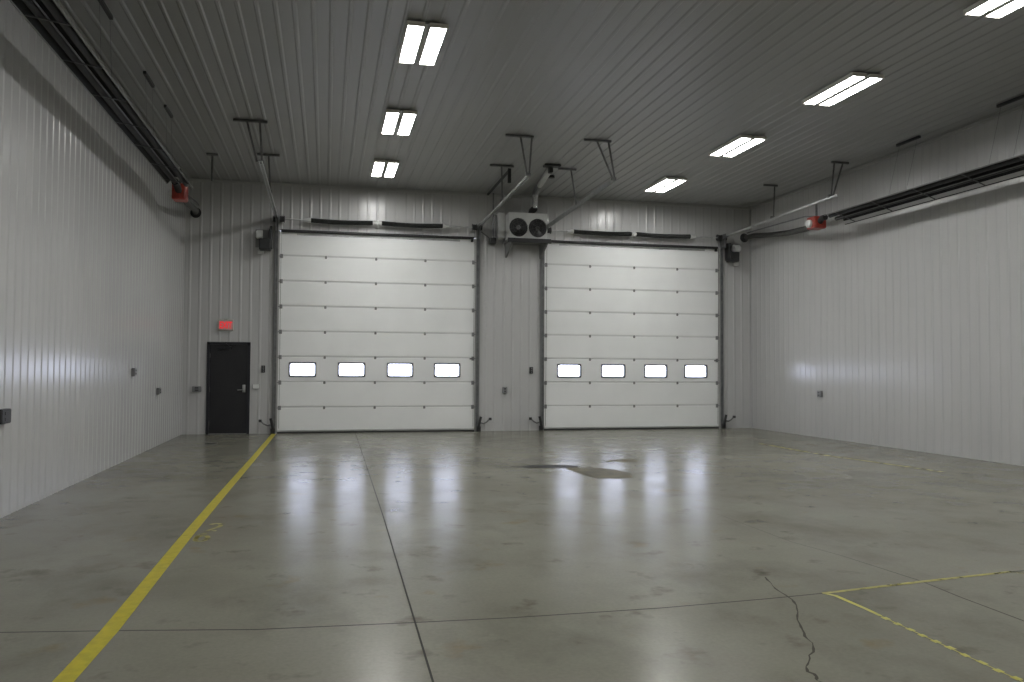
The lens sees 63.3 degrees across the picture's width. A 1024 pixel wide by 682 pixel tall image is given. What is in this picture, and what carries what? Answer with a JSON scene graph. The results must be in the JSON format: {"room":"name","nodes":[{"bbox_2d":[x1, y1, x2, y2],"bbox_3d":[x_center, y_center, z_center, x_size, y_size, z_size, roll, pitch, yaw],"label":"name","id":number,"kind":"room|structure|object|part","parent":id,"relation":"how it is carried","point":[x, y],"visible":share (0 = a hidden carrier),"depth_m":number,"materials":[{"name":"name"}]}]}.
{"room":"empty warehouse garage","nodes":[
{"label":"empty warehouse garage","id":0,"kind":"room"},
{"bbox_2d":[0,0,185,517],"bbox_3d":[-4.782,-1.260,6.277,0.128,6.027,27.260,1,-2,-13],"label":"wall","id":1,"kind":"structure","parent":0,"point":[92,237],"depth_m":10.93,"materials":[{"name":"white metal"}]},
{"bbox_2d":[0,408,10,423],"bbox_3d":[-5.208,0.766,8.486,0.060,0.154,0.282,1,-2,-13],"label":"wall outlet","id":2,"kind":"object","parent":1,"relation":"attached to","point":[5,414],"visible":1,"depth_m":8.49,"materials":[{"name":"grey plastic"}]},
{"bbox_2d":[56,0,187,179],"bbox_3d":[-4.668,-4.232,6.322,0.042,0.057,27.070,1,-2,-13],"label":"trim","id":3,"kind":"structure","parent":1,"relation":"attached to","point":[66,12],"depth_m":12.53,"materials":[{"name":"silver metal"}]},
{"bbox_2d":[131,368,136,375],"bbox_3d":[-6.519,0.536,14.340,0.060,0.140,0.170,1,-2,-13],"label":"wall outlet","id":4,"kind":"object","parent":1,"relation":"attached to","point":[134,370],"visible":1,"depth_m":14.26,"materials":[{"name":"grey plastic"}]},
{"bbox_2d":[181,178,751,434],"bbox_3d":[-0.593,-0.740,21.115,14.577,6.027,0.128,1,-2,-13],"label":"wall","id":5,"kind":"structure","parent":0,"point":[225,276],"depth_m":20.95,"materials":[{"name":"white metal"}]},
{"bbox_2d":[192,386,200,391],"bbox_3d":[-7.376,1.123,19.432,0.200,0.130,0.060,1,-2,-13],"label":"wall outlet","id":6,"kind":"object","parent":5,"relation":"attached to","point":[194,388],"visible":1,"depth_m":19.41,"materials":[{"name":"grey plastic"}]},
{"bbox_2d":[218,319,233,330],"bbox_3d":[-6.757,-0.388,19.613,0.350,0.280,0.074,1,-2,-13],"label":"exit sign","id":7,"kind":"object","parent":5,"relation":"attached to","point":[226,325],"visible":1,"depth_m":19.59,"materials":[{"name":"red plastic"}]},
{"bbox_2d":[205,342,250,433],"bbox_3d":[-6.693,1.107,19.589,0.980,2.170,0.270,1,-2,-13],"label":"door","id":8,"kind":"structure","parent":5,"relation":"in","point":[228,363],"depth_m":19.62,"materials":[{"name":"black paint"}]},
{"bbox_2d":[252,384,258,388],"bbox_3d":[-6.087,1.080,19.741,0.160,0.120,0.026,1,-2,-13],"label":"light switch","id":9,"kind":"object","parent":5,"relation":"attached to","point":[254,386],"visible":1,"depth_m":19.73,"materials":[{"name":"white plastic"}]},
{"bbox_2d":[233,118,279,428],"bbox_3d":[-5.064,-0.884,17.301,0.592,6.014,5.297,1,-2,-8],"label":"door track","id":10,"kind":"object","parent":5,"relation":"attached to","point":[261,162],"visible":1,"depth_m":19.76,"materials":[{"name":"metal"}]},
{"bbox_2d":[259,418,274,433],"bbox_3d":[-5.798,2.010,19.635,0.370,0.378,0.092,1,-2,-13],"label":"sensor","id":11,"kind":"object","parent":10,"relation":"attached to","point":[272,430],"visible":1,"depth_m":19.63,"materials":[{"name":"metal"}]},
{"bbox_3d":[-5.011,-3.068,17.172,0.060,0.135,4.896,1,-2,-13],"label":"horizontal rail","id":12,"kind":"part","parent":10,"relation":"part of","materials":[{"name":"metal"}]},
{"bbox_3d":[-5.641,-0.186,19.814,0.060,4.780,0.040,1,-2,-13],"label":"vertical rail","id":13,"kind":"part","parent":10,"relation":"part of","materials":[{"name":"metal"}]},
{"bbox_3d":[-5.591,-2.768,19.735,0.060,0.380,0.380,1,-2,-13],"label":"curved rail","id":14,"kind":"part","parent":10,"relation":"part of","materials":[{"name":"metal"}]},
{"bbox_2d":[261,365,264,372],"bbox_3d":[-5.919,0.667,19.770,0.085,0.170,0.068,1,-2,-13],"label":"station","id":15,"kind":"object","parent":5,"relation":"attached to","point":[262,366],"visible":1,"depth_m":19.75,"materials":[{"name":"grey plastic"}]},
{"bbox_2d":[255,226,272,253],"bbox_3d":[-5.905,-2.413,19.754,0.395,0.684,0.300,1,-2,-13],"label":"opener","id":16,"kind":"object","parent":5,"relation":"attached to","point":[263,237],"visible":1,"depth_m":19.69,"materials":[{"name":"black metal"}]},
{"bbox_3d":[-6.004,-2.531,19.736,0.150,0.198,0.198,1,-2,-13],"label":"motor","id":17,"kind":"part","parent":16,"relation":"part of","materials":[{"name":"grey metal"}]},
{"bbox_3d":[-5.942,-2.451,19.891,0.380,0.430,0.020,1,-2,-13],"label":"mounting plate","id":18,"kind":"part","parent":16,"relation":"part of","materials":[{"name":"black metal"}]},
{"bbox_2d":[271,223,279,433],"bbox_3d":[-5.670,-0.317,19.937,0.134,5.050,0.130,1,-2,-13],"label":"trim","id":19,"kind":"structure","parent":5,"relation":"attached to","point":[279,223],"depth_m":19.89,"materials":[{"name":"silver metal"}]},
{"bbox_2d":[277,229,475,432],"bbox_3d":[-3.262,-0.208,20.405,4.820,4.888,0.157,1,-2,-13],"label":"door","id":20,"kind":"structure","parent":5,"relation":"in","point":[375,301],"depth_m":20.41,"materials":[{"name":"white metal"}]},
{"bbox_3d":[-3.281,1.316,20.402,4.770,0.620,0.057,1,-2,-13],"label":"panel","id":21,"kind":"part","parent":20,"relation":"part of","materials":[{"name":"white metal"}]},
{"bbox_3d":[-3.284,1.909,20.383,4.770,0.592,0.057,1,-2,-13],"label":"panel","id":22,"kind":"part","parent":20,"relation":"part of","materials":[{"name":"white metal"}]},
{"bbox_3d":[-3.275,0.102,20.443,4.770,0.620,0.057,1,-2,-13],"label":"panel","id":23,"kind":"part","parent":20,"relation":"part of","materials":[{"name":"white metal"}]},
{"bbox_3d":[-3.278,0.709,20.423,4.770,0.620,0.057,1,-2,-13],"label":"panel","id":24,"kind":"part","parent":20,"relation":"part of","materials":[{"name":"white metal"}]},
{"bbox_3d":[-3.263,-2.317,20.525,4.770,0.600,0.057,1,-2,-13],"label":"panel","id":25,"kind":"part","parent":20,"relation":"part of","materials":[{"name":"white metal"}]},
{"bbox_3d":[-3.265,-1.720,20.505,4.770,0.620,0.057,1,-2,-13],"label":"panel","id":26,"kind":"part","parent":20,"relation":"part of","materials":[{"name":"white metal"}]},
{"bbox_3d":[-3.269,-1.113,20.484,4.770,0.620,0.057,1,-2,-13],"label":"panel","id":27,"kind":"part","parent":20,"relation":"part of","materials":[{"name":"white metal"}]},
{"bbox_3d":[-3.272,-0.506,20.464,4.770,0.620,0.057,1,-2,-13],"label":"panel","id":28,"kind":"part","parent":20,"relation":"part of","materials":[{"name":"white metal"}]},
{"bbox_3d":[-3.253,-2.550,20.495,3.980,0.045,0.020,1,-2,-13],"label":"rail","id":29,"kind":"part","parent":20,"relation":"part of","materials":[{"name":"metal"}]},
{"bbox_2d":[279,216,477,381],"bbox_3d":[-3.241,-0.435,20.301,4.814,5.095,0.277,1,-2,-13],"label":"shaft","id":30,"kind":"object","parent":5,"relation":"attached to","point":[376,223],"visible":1,"depth_m":20.27,"materials":[{"name":"metal"}]},
{"bbox_2d":[188,178,751,209],"bbox_3d":[-0.559,-3.710,21.131,14.577,0.062,0.042,1,-2,-13],"label":"trim","id":31,"kind":"structure","parent":5,"relation":"attached to","point":[189,179],"depth_m":20.91,"materials":[{"name":"silver metal"}]},
{"bbox_2d":[474,231,480,430],"bbox_3d":[-0.884,-0.256,21.012,0.134,5.050,0.130,1,-2,-13],"label":"trim","id":32,"kind":"structure","parent":5,"relation":"attached to","point":[476,231],"depth_m":20.93,"materials":[{"name":"silver metal"}]},
{"bbox_2d":[481,193,504,243],"bbox_3d":[-0.489,-3.095,20.989,0.584,1.287,0.312,1,-2,-13],"label":"panel","id":33,"kind":"object","parent":5,"relation":"attached to","point":[499,217],"visible":1,"depth_m":20.89,"materials":[{"name":"metal"}]},
{"bbox_2d":[475,134,533,430],"bbox_3d":[-0.299,-0.826,18.325,0.552,6.014,5.400,1,-2,-9],"label":"door track","id":34,"kind":"object","parent":5,"relation":"attached to","point":[508,172],"visible":0.99,"depth_m":20.72,"materials":[{"name":"metal"}]},
{"bbox_3d":[-0.870,-0.125,20.886,0.060,4.780,0.040,1,-2,-13],"label":"vertical rail","id":35,"kind":"part","parent":34,"relation":"part of","materials":[{"name":"metal"}]},
{"bbox_3d":[-0.820,-2.766,20.900,0.100,0.380,0.274,1,-2,-13],"label":"bearing plate","id":36,"kind":"part","parent":34,"relation":"part of","materials":[{"name":"metal"}]},
{"bbox_3d":[-0.820,-2.707,20.806,0.060,0.380,0.380,1,-2,-13],"label":"curved rail","id":37,"kind":"part","parent":34,"relation":"part of","materials":[{"name":"metal"}]},
{"bbox_2d":[477,417,491,431],"bbox_3d":[-0.695,2.075,20.781,0.370,0.378,0.092,1,-2,-13],"label":"sensor","id":38,"kind":"object","parent":34,"relation":"attached to","point":[480,418],"visible":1,"depth_m":20.75,"materials":[{"name":"metal"}]},
{"bbox_3d":[-0.241,-3.008,18.244,0.060,0.135,4.896,1,-2,-13],"label":"horizontal rail","id":39,"kind":"part","parent":34,"relation":"part of","materials":[{"name":"metal"}]},
{"bbox_2d":[502,387,506,392],"bbox_3d":[-0.181,1.244,21.046,0.120,0.160,0.060,1,-2,-13],"label":"wall outlet","id":40,"kind":"object","parent":5,"relation":"attached to","point":[504,389],"visible":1,"depth_m":21.02,"materials":[{"name":"grey plastic"}]},
{"bbox_2d":[502,237,550,258],"bbox_3d":[0.353,-2.328,20.901,1.110,0.397,0.780,1,-2,-13],"label":"wall shelf","id":41,"kind":"object","parent":5,"relation":"attached to","point":[542,243],"visible":1,"depth_m":20.78,"materials":[{"name":"grey metal"}]},
{"bbox_3d":[0.356,-2.494,20.922,1.060,0.040,0.750,1,-2,-13],"label":"shelf","id":42,"kind":"part","parent":41,"relation":"part of","materials":[{"name":"grey metal"}]},
{"bbox_2d":[505,212,546,239],"bbox_3d":[0.360,-2.846,20.810,0.980,0.654,0.433,1,-2,-13],"label":"heater","id":43,"kind":"object","parent":41,"relation":"on","point":[518,225],"visible":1,"depth_m":20.62,"materials":[{"name":"grey metal"}]},
{"bbox_2d":[528,163,560,212],"bbox_3d":[0.657,-3.506,19.402,0.371,0.573,2.916,1,-2,-9],"label":"flue pipe","id":44,"kind":"object","parent":43,"relation":"on","point":[549,170],"visible":1,"depth_m":19.49,"materials":[{"name":"metal"}]},
{"bbox_2d":[539,252,544,425],"bbox_3d":[0.750,-0.235,21.379,0.134,5.050,0.130,1,-2,-13],"label":"trim","id":45,"kind":"structure","parent":5,"relation":"attached to","point":[544,252],"depth_m":21.31,"materials":[{"name":"silver metal"}]},
{"bbox_2d":[540,138,615,430],"bbox_3d":[1.103,-0.808,18.620,0.650,6.014,5.440,1,-2,-13],"label":"door track","id":46,"kind":"object","parent":5,"relation":"attached to","point":[613,178],"visible":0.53,"depth_m":21.03,"materials":[{"name":"metal"}]},
{"bbox_2d":[529,416,542,430],"bbox_3d":[0.612,2.091,21.074,0.370,0.378,0.092,1,-2,-13],"label":"sensor","id":47,"kind":"object","parent":46,"relation":"attached to","point":[530,418],"visible":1,"depth_m":21.06,"materials":[{"name":"metal"}]},
{"bbox_3d":[0.788,-0.104,21.258,0.060,4.780,0.040,1,-2,-13],"label":"vertical rail","id":48,"kind":"part","parent":46,"relation":"part of","materials":[{"name":"metal"}]},
{"bbox_3d":[1.418,-2.987,18.616,0.060,0.135,4.896,1,-2,-13],"label":"horizontal rail","id":49,"kind":"part","parent":46,"relation":"part of","materials":[{"name":"metal"}]},
{"bbox_2d":[544,240,719,429],"bbox_3d":[3.200,-0.126,21.856,4.908,4.888,0.157,1,-2,-13],"label":"door","id":50,"kind":"structure","parent":5,"relation":"in","point":[634,307],"depth_m":21.85,"materials":[{"name":"white metal"}]},
{"bbox_3d":[3.197,-1.638,21.956,4.858,0.620,0.057,1,-2,-13],"label":"panel","id":51,"kind":"part","parent":50,"relation":"part of","materials":[{"name":"white metal"}]},
{"bbox_3d":[3.194,-1.031,21.935,4.858,0.620,0.057,1,-2,-13],"label":"panel","id":52,"kind":"part","parent":50,"relation":"part of","materials":[{"name":"white metal"}]},
{"bbox_3d":[3.191,-0.424,21.915,4.858,0.620,0.057,1,-2,-13],"label":"panel","id":53,"kind":"part","parent":50,"relation":"part of","materials":[{"name":"white metal"}]},
{"bbox_3d":[3.188,0.183,21.895,4.858,0.620,0.057,1,-2,-13],"label":"panel","id":54,"kind":"part","parent":50,"relation":"part of","materials":[{"name":"white metal"}]},
{"bbox_3d":[3.185,0.790,21.874,4.858,0.620,0.057,1,-2,-13],"label":"panel","id":55,"kind":"part","parent":50,"relation":"part of","materials":[{"name":"white metal"}]},
{"bbox_3d":[3.182,1.397,21.854,4.858,0.620,0.057,1,-2,-13],"label":"panel","id":56,"kind":"part","parent":50,"relation":"part of","materials":[{"name":"white metal"}]},
{"bbox_3d":[3.200,-2.235,21.976,4.858,0.600,0.057,1,-2,-13],"label":"panel","id":57,"kind":"part","parent":50,"relation":"part of","materials":[{"name":"white metal"}]},
{"bbox_3d":[3.179,1.991,21.834,4.858,0.592,0.057,1,-2,-13],"label":"panel","id":58,"kind":"part","parent":50,"relation":"part of","materials":[{"name":"white metal"}]},
{"bbox_3d":[3.210,-2.468,21.946,4.068,0.045,0.020,1,-2,-13],"label":"rail","id":59,"kind":"part","parent":50,"relation":"part of","materials":[{"name":"metal"}]},
{"bbox_2d":[545,227,722,425],"bbox_3d":[3.221,-0.353,21.753,4.902,5.095,0.277,1,-2,-13],"label":"shaft","id":60,"kind":"object","parent":5,"relation":"attached to","point":[631,234],"visible":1,"depth_m":21.75,"materials":[{"name":"metal"}]},
{"bbox_2d":[718,248,720,427],"bbox_3d":[5.622,-0.174,22.473,0.134,5.050,0.130,1,-2,-13],"label":"trim","id":61,"kind":"structure","parent":5,"relation":"attached to","point":[719,365],"depth_m":22.38,"materials":[{"name":"silver metal"}]},
{"bbox_2d":[725,243,740,265],"bbox_3d":[5.984,-2.342,22.427,0.394,0.604,0.300,1,-2,-13],"label":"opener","id":62,"kind":"object","parent":5,"relation":"attached to","point":[732,251],"visible":0.94,"depth_m":22.35,"materials":[{"name":"black metal"}]},
{"bbox_3d":[6.065,-2.499,22.450,0.190,0.198,0.198,1,-2,-13],"label":"motor","id":63,"kind":"part","parent":62,"relation":"part of","materials":[{"name":"grey metal"}]},
{"bbox_2d":[719,161,848,428],"bbox_3d":[6.242,-0.741,19.842,0.500,6.014,5.299,1,-2,-17],"label":"door track","id":64,"kind":"object","parent":5,"relation":"attached to","point":[722,244],"visible":0.99,"depth_m":22.26,"materials":[{"name":"metal"}]},
{"bbox_3d":[5.645,-0.043,22.349,0.060,4.780,0.040,1,-2,-13],"label":"vertical rail","id":65,"kind":"part","parent":64,"relation":"part of","materials":[{"name":"metal"}]},
{"bbox_3d":[5.696,-2.684,22.363,0.100,0.380,0.274,1,-2,-13],"label":"bearing plate","id":66,"kind":"part","parent":64,"relation":"part of","materials":[{"name":"metal"}]},
{"bbox_3d":[5.695,-2.625,22.270,0.060,0.380,0.380,1,-2,-13],"label":"curved rail","id":67,"kind":"part","parent":64,"relation":"part of","materials":[{"name":"metal"}]},
{"bbox_2d":[722,415,735,428],"bbox_3d":[5.810,2.157,22.241,0.370,0.378,0.092,1,-2,-13],"label":"sensor","id":68,"kind":"object","parent":64,"relation":"attached to","point":[725,417],"visible":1,"depth_m":22.21,"materials":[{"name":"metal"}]},
{"bbox_3d":[6.275,-2.926,19.707,0.060,0.135,4.896,1,-2,-13],"label":"horizontal rail","id":69,"kind":"part","parent":64,"relation":"part of","materials":[{"name":"metal"}]},
{"bbox_2d":[0,428,1023,681],"bbox_3d":[2.381,1.915,7.724,15.177,0.151,27.740,1,-2,-13],"label":"floor","id":70,"kind":"structure","parent":0,"point":[361,556],"depth_m":6.72,"materials":[{"name":"concrete"}]},
{"bbox_2d":[52,434,275,681],"bbox_3d":[-2.756,1.773,6.547,0.125,0.001,26.990,1,-2,-12],"label":"floor marking","id":71,"kind":"object","parent":70,"relation":"on","point":[93,648],"depth_m":5.72,"materials":[{"name":"yellow paint"}]},
{"bbox_2d":[193,523,222,541],"bbox_3d":[-2.893,1.818,7.909,0.156,0.001,0.912,1,-2,-9],"label":"stencil mark","id":72,"kind":"object","parent":70,"relation":"on","point":[196,537],"visible":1,"depth_m":7.83,"materials":[{"name":"yellow paint"}]},
{"bbox_2d":[515,465,577,467],"bbox_3d":[0.544,2.019,13.374,1.094,0.001,0.410,0,-2,-3],"label":"puddle","id":73,"kind":"object","parent":70,"relation":"on","point":[526,466],"visible":1,"depth_m":13.36,"materials":[{"name":"liquid"}]},
{"bbox_2d":[567,467,633,478],"bbox_3d":[1.379,1.998,12.618,0.800,0.001,1.432,1,-2,-13],"label":"puddle","id":74,"kind":"object","parent":70,"relation":"on","point":[600,473],"visible":1,"depth_m":12.51,"materials":[{"name":"liquid"}]},
{"bbox_2d":[606,459,638,461],"bbox_3d":[1.850,2.056,14.252,0.712,0.001,0.570,1,-2,-13],"label":"puddle","id":75,"kind":"object","parent":70,"relation":"on","point":[615,460],"visible":1,"depth_m":14.29,"materials":[{"name":"grey liquid"}]},
{"bbox_2d":[769,445,943,471],"bbox_3d":[5.914,2.112,15.305,0.268,0.001,5.016,1,-2,-16],"label":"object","id":76,"kind":"structure","parent":70,"relation":"on","point":[769,445],"depth_m":14.65,"materials":[{"name":"yellow paint"}]},
{"bbox_2d":[822,571,1023,593],"bbox_3d":[3.960,1.668,2.406,1.948,0.001,8.061,1,-2,-13],"label":"floor marking","id":77,"kind":"object","parent":70,"relation":"on","point":[1005,571],"depth_m":6.15,"materials":[{"name":"yellow paint"}]},
{"bbox_2d":[823,593,1023,681],"bbox_3d":[2.517,1.731,4.487,0.081,0.001,2.815,1,-2,-12],"label":"floor marking","id":78,"kind":"object","parent":70,"relation":"on","point":[837,596],"depth_m":4.92,"materials":[{"name":"yellow paint"}]},
{"bbox_2d":[60,0,1023,206],"bbox_3d":[2.410,-4.236,7.940,14.777,0.133,27.360,1,-2,-13],"label":"ceiling","id":79,"kind":"structure","parent":0,"point":[669,83],"depth_m":13.00,"materials":[{"name":"metal"}]},
{"bbox_2d":[9,0,200,217],"bbox_3d":[-4.982,-3.469,10.188,0.671,1.324,19.440,1,-2,-13],"label":"heater","id":80,"kind":"object","parent":79,"relation":"hanging from","point":[47,18],"visible":1,"depth_m":9.99,"materials":[{"name":"grey metal"}]},
{"bbox_3d":[-4.454,-3.099,7.969,0.017,0.017,14.900,1,-2,-13],"label":"rail","id":81,"kind":"part","parent":80,"relation":"part of","materials":[{"name":"metal"}]},
{"bbox_3d":[-6.235,-2.725,15.437,0.120,0.095,0.013,1,-2,-13],"label":"plate","id":82,"kind":"part","parent":80,"relation":"part of","materials":[{"name":"red metal"}]},
{"bbox_2d":[206,153,217,180],"bbox_3d":[-6.237,-3.613,17.276,0.230,0.574,0.100,1,-2,-13],"label":"rod","id":83,"kind":"object","parent":79,"relation":"hanging from","point":[207,154],"visible":1,"depth_m":17.25,"materials":[{"name":"metal"}]},
{"bbox_3d":[-6.237,-3.594,17.275,0.041,0.537,0.041,0,-2,10],"label":"rod","id":84,"kind":"part","parent":83,"relation":"part of","materials":[{"name":"metal"}]},
{"bbox_3d":[-6.236,-3.881,17.285,0.230,0.036,0.100,1,-2,-13],"label":"ceiling plate","id":85,"kind":"part","parent":83,"relation":"part of","materials":[{"name":"metal"}]},
{"bbox_2d":[371,159,398,177],"bbox_3d":[-2.812,-3.807,18.329,0.540,0.080,1.354,1,-2,-13],"label":"ceiling light","id":86,"kind":"object","parent":79,"relation":"attached to","point":[388,168],"visible":1,"depth_m":18.22,"materials":[{"name":"grey plastic"}]},
{"bbox_2d":[381,109,416,135],"bbox_3d":[-2.038,-3.918,14.887,0.540,0.080,1.354,1,-2,-13],"label":"ceiling light","id":87,"kind":"object","parent":79,"relation":"attached to","point":[401,121],"visible":1,"depth_m":14.80,"materials":[{"name":"grey plastic"}]},
{"bbox_2d":[398,20,447,65],"bbox_3d":[-1.226,-4.036,11.279,0.540,0.080,1.354,1,-2,-13],"label":"ceiling light","id":88,"kind":"object","parent":79,"relation":"attached to","point":[422,41],"visible":1,"depth_m":11.17,"materials":[{"name":"grey plastic"}]},
{"bbox_2d":[644,177,686,192],"bbox_3d":[3.642,-3.725,19.779,0.540,0.080,1.354,1,-2,-13],"label":"ceiling light","id":89,"kind":"object","parent":79,"relation":"attached to","point":[664,184],"visible":1,"depth_m":19.66,"materials":[{"name":"grey plastic"}]},
{"bbox_2d":[708,135,766,156],"bbox_3d":[4.416,-3.837,16.337,0.540,0.080,1.354,1,-2,-13],"label":"ceiling light","id":90,"kind":"object","parent":79,"relation":"attached to","point":[738,144],"visible":1,"depth_m":16.22,"materials":[{"name":"grey plastic"}]},
{"bbox_2d":[802,72,883,105],"bbox_3d":[5.162,-3.944,13.021,0.540,0.080,1.354,1,-2,-13],"label":"ceiling light","id":91,"kind":"object","parent":79,"relation":"attached to","point":[850,83],"visible":1,"depth_m":12.92,"materials":[{"name":"grey plastic"}]},
{"bbox_2d":[804,72,868,98],"bbox_3d":[5.162,-3.973,13.022,0.520,0.022,1.230,1,-2,-13],"label":"light panel","id":92,"kind":"object","parent":91,"relation":"on","point":[834,90],"depth_m":12.90,"materials":[{"name":"white plastic"}]},
{"bbox_2d":[740,94,1023,241],"bbox_3d":[8.028,-3.304,13.110,0.808,1.324,19.445,1,-2,-12],"label":"heater","id":93,"kind":"object","parent":79,"relation":"hanging from","point":[1011,168],"visible":1,"depth_m":15.37,"materials":[{"name":"grey metal"}]},
{"bbox_3d":[6.565,-2.593,18.380,0.080,0.180,0.180,1,-2,-13],"label":"blower motor","id":94,"kind":"part","parent":93,"relation":"part of","materials":[{"name":"white metal"}]},
{"bbox_3d":[8.520,-2.838,10.700,0.017,0.017,14.550,1,-2,-13],"label":"rail","id":95,"kind":"part","parent":93,"relation":"part of","materials":[{"name":"metal"}]},
{"bbox_2d":[963,0,1023,18],"bbox_3d":[5.936,-4.056,9.579,0.540,0.080,1.354,1,-2,-13],"label":"ceiling light","id":96,"kind":"object","parent":79,"relation":"attached to","point":[997,9],"visible":1,"depth_m":10.03,"materials":[{"name":"grey plastic"}]},
{"bbox_2d":[751,108,1023,465],"bbox_3d":[9.549,-1.079,9.495,0.128,6.027,27.260,1,-2,-13],"label":"wall","id":97,"kind":"structure","parent":0,"point":[908,323],"depth_m":16.70,"materials":[{"name":"white metal"}]},
{"bbox_2d":[817,391,822,396],"bbox_3d":[7.194,1.237,19.422,0.060,0.150,0.160,1,-2,-13],"label":"wall outlet","id":98,"kind":"object","parent":97,"relation":"attached to","point":[819,393],"visible":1,"depth_m":19.37,"materials":[{"name":"grey plastic"}]},
{"bbox_2d":[750,104,1023,208],"bbox_3d":[9.498,-4.053,9.503,0.042,0.057,27.070,1,-2,-13],"label":"trim","id":99,"kind":"structure","parent":97,"relation":"attached to","point":[1020,107],"depth_m":16.62,"materials":[{"name":"silver metal"}]}
]}

